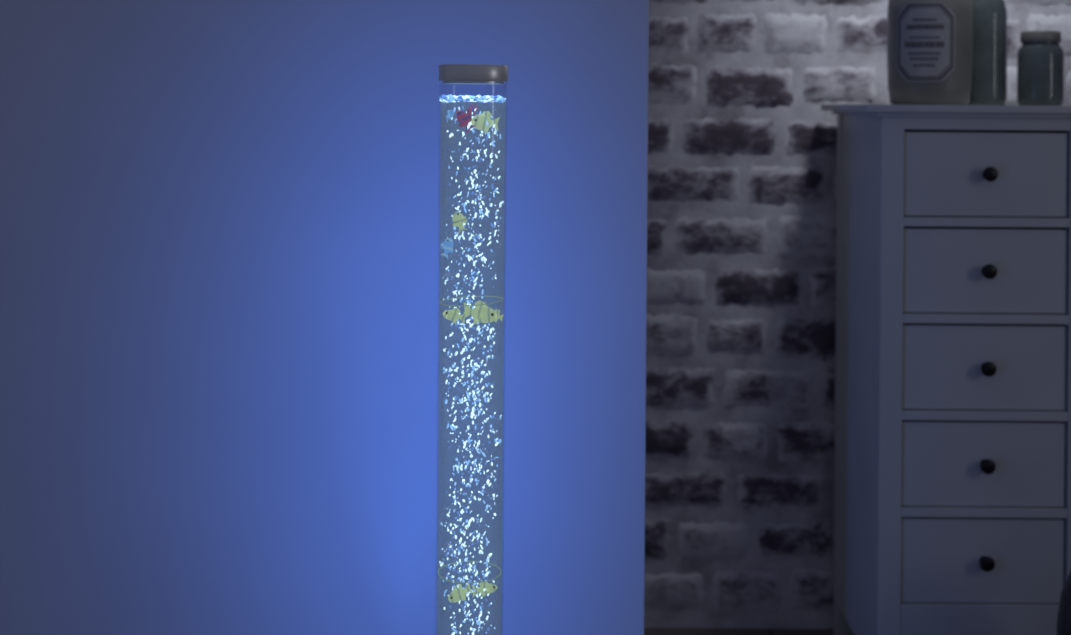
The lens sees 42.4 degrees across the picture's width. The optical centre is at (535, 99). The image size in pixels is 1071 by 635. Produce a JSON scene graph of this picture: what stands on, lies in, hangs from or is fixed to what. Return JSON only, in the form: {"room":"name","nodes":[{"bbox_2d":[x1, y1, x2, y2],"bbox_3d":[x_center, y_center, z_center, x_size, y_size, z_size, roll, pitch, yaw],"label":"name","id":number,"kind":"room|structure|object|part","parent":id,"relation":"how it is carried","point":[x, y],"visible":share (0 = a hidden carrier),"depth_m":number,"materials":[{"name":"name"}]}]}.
{"room":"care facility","nodes":[
{"label":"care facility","id":0,"kind":"room"},
{"bbox_2d":[0,0,648,634],"bbox_3d":[-1.496,0.018,2.610,3.409,2.600,0.120,0,0,0],"label":"wall partition","id":1,"kind":"structure","parent":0,"point":[224,328],"depth_m":2.55,"materials":[{"name":"paint"}]},
{"bbox_2d":[644,628,832,634],"bbox_3d":[-0.011,1.360,1.050,6.400,0.060,5.100,0,0,0],"label":"floor","id":2,"kind":"structure","parent":0,"point":[647,631],"depth_m":3.46,"materials":[{"name":"brown wood"}]},
{"bbox_2d":[439,64,507,634],"bbox_3d":[-0.097,0.639,2.030,0.236,1.380,0.236,0,0,32],"label":"lamp","id":3,"kind":"object","parent":2,"relation":"on","point":[448,73],"visible":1,"depth_m":2.01,"materials":[{"name":"plastic"}]},
{"bbox_2d":[821,104,1070,634],"bbox_3d":[0.980,0.675,3.218,0.541,1.326,0.482,0,0,0],"label":"dresser","id":4,"kind":"object","parent":2,"relation":"on","point":[952,439],"visible":0.99,"depth_m":3.01,"materials":[{"name":"white paint"}]},
{"bbox_3d":[0.770,0.686,3.425,0.045,1.300,0.045,0,0,0],"label":"leg","id":5,"kind":"part","parent":4,"relation":"part of","materials":[{"name":"white paint"}]},
{"bbox_3d":[0.760,0.643,3.224,0.016,1.215,0.357,0,0,0],"label":"panel","id":6,"kind":"part","parent":4,"relation":"part of","materials":[{"name":"white paint"}]},
{"bbox_3d":[0.773,0.686,3.022,0.050,1.300,0.045,0,0,0],"label":"leg","id":7,"kind":"part","parent":4,"relation":"part of","materials":[{"name":"white paint"}]},
{"bbox_2d":[887,0,972,104],"bbox_3d":[0.914,-0.178,3.199,0.192,0.378,0.194,0,0,0],"label":"jar","id":8,"kind":"object","parent":4,"relation":"on","point":[930,42],"visible":0.98,"depth_m":3.12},
{"bbox_3d":[0.985,0.033,3.221,0.489,0.009,0.459,0,0,0],"label":"moulding","id":9,"kind":"part","parent":4,"relation":"part of","materials":[{"name":"white paint"}]},
{"bbox_3d":[0.975,1.154,3.017,0.362,0.108,0.026,0,0,0],"label":"rail","id":10,"kind":"part","parent":4,"relation":"part of","materials":[{"name":"white paint"}]},
{"bbox_3d":[0.976,1.006,3.020,0.356,0.182,0.020,0,0,0],"label":"drawer","id":11,"kind":"part","parent":4,"relation":"part of","materials":[{"name":"white paint"}]},
{"bbox_3d":[0.978,0.795,3.020,0.356,0.182,0.020,0,0,0],"label":"drawer","id":12,"kind":"part","parent":4,"relation":"part of","materials":[{"name":"white paint"}]},
{"bbox_3d":[0.979,0.584,3.020,0.356,0.182,0.020,0,0,0],"label":"drawer","id":13,"kind":"part","parent":4,"relation":"part of","materials":[{"name":"white paint"}]},
{"bbox_3d":[0.977,0.899,3.016,0.362,0.020,0.028,0,0,0],"label":"rail","id":14,"kind":"part","parent":4,"relation":"part of","materials":[{"name":"white paint"}]},
{"bbox_3d":[0.979,0.688,3.016,0.362,0.020,0.028,0,0,0],"label":"rail","id":15,"kind":"part","parent":4,"relation":"part of","materials":[{"name":"white paint"}]},
{"bbox_3d":[0.981,0.373,3.020,0.356,0.182,0.020,0,0,0],"label":"drawer","id":16,"kind":"part","parent":4,"relation":"part of","materials":[{"name":"white paint"}]},
{"bbox_3d":[0.980,0.477,3.016,0.362,0.020,0.028,0,0,0],"label":"rail","id":17,"kind":"part","parent":4,"relation":"part of","materials":[{"name":"white paint"}]},
{"bbox_3d":[0.983,0.163,3.020,0.356,0.182,0.020,0,0,0],"label":"drawer","id":18,"kind":"part","parent":4,"relation":"part of","materials":[{"name":"white paint"}]},
{"bbox_3d":[0.982,0.266,3.016,0.362,0.020,0.028,0,0,0],"label":"rail","id":19,"kind":"part","parent":4,"relation":"part of","materials":[{"name":"white paint"}]},
{"bbox_3d":[0.978,1.004,2.994,0.033,0.033,0.033,0,0,0],"label":"knob","id":20,"kind":"part","parent":4,"relation":"part of","materials":[{"name":"brown metal"}]},
{"bbox_2d":[968,0,1006,104],"bbox_3d":[1.063,-0.174,3.270,0.104,0.372,0.104,0,0,0],"label":"glass bottle","id":21,"kind":"object","parent":4,"relation":"on","point":[989,71],"visible":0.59,"depth_m":3.22,"materials":[{"name":"green glass"}]},
{"bbox_3d":[0.984,0.051,3.016,0.362,0.028,0.028,0,0,0],"label":"rail","id":22,"kind":"part","parent":4,"relation":"part of","materials":[{"name":"white paint"}]},
{"bbox_3d":[0.979,0.793,2.994,0.033,0.033,0.033,0,0,0],"label":"knob","id":23,"kind":"part","parent":4,"relation":"part of","materials":[{"name":"brown metal"}]},
{"bbox_3d":[0.981,0.583,2.994,0.033,0.033,0.033,0,0,0],"label":"knob","id":24,"kind":"part","parent":4,"relation":"part of","materials":[{"name":"brown metal"}]},
{"bbox_3d":[0.983,0.372,2.994,0.033,0.033,0.033,0,0,0],"label":"knob","id":25,"kind":"part","parent":4,"relation":"part of","materials":[{"name":"brown metal"}]},
{"bbox_3d":[0.984,0.161,2.994,0.033,0.033,0.033,0,0,0],"label":"knob","id":26,"kind":"part","parent":4,"relation":"part of","materials":[{"name":"brown metal"}]},
{"bbox_2d":[1017,31,1063,105],"bbox_3d":[1.171,-0.073,3.200,0.102,0.172,0.102,0,0,0],"label":"glass jar","id":27,"kind":"object","parent":4,"relation":"on","point":[1040,56],"visible":1,"depth_m":3.16,"materials":[{"name":"glass"}]},
{"bbox_3d":[1.171,-0.146,3.200,0.089,0.026,0.089,0,0,0],"label":"lid","id":28,"kind":"part","parent":27,"relation":"part of","materials":[{"name":"grey metal"}]},
{"bbox_3d":[1.186,0.689,3.022,0.053,1.300,0.045,0,0,0],"label":"leg","id":29,"kind":"part","parent":4,"relation":"part of","materials":[{"name":"white paint"}]},
{"bbox_2d":[1056,571,1070,634],"bbox_3d":[1.139,1.107,2.700,0.226,0.465,0.226,0,0,0],"label":"floor vase","id":30,"kind":"object","parent":2,"relation":"on","point":[1063,624],"visible":1,"depth_m":2.70,"materials":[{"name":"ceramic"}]},
{"bbox_2d":[644,0,1070,628],"bbox_3d":[1.700,0.043,3.542,3.000,2.600,0.115,0,0,0],"label":"wall","id":31,"kind":"structure","parent":0,"point":[702,616],"depth_m":3.48,"materials":[{"name":"white brick"}]},
{"bbox_2d":[644,0,1070,614],"bbox_3d":[1.689,0.164,3.482,2.992,2.300,0.011,0,0,0],"label":"bricks","id":32,"kind":"object","parent":31,"relation":"attached to","point":[757,592],"visible":0.45,"depth_m":3.48}
]}

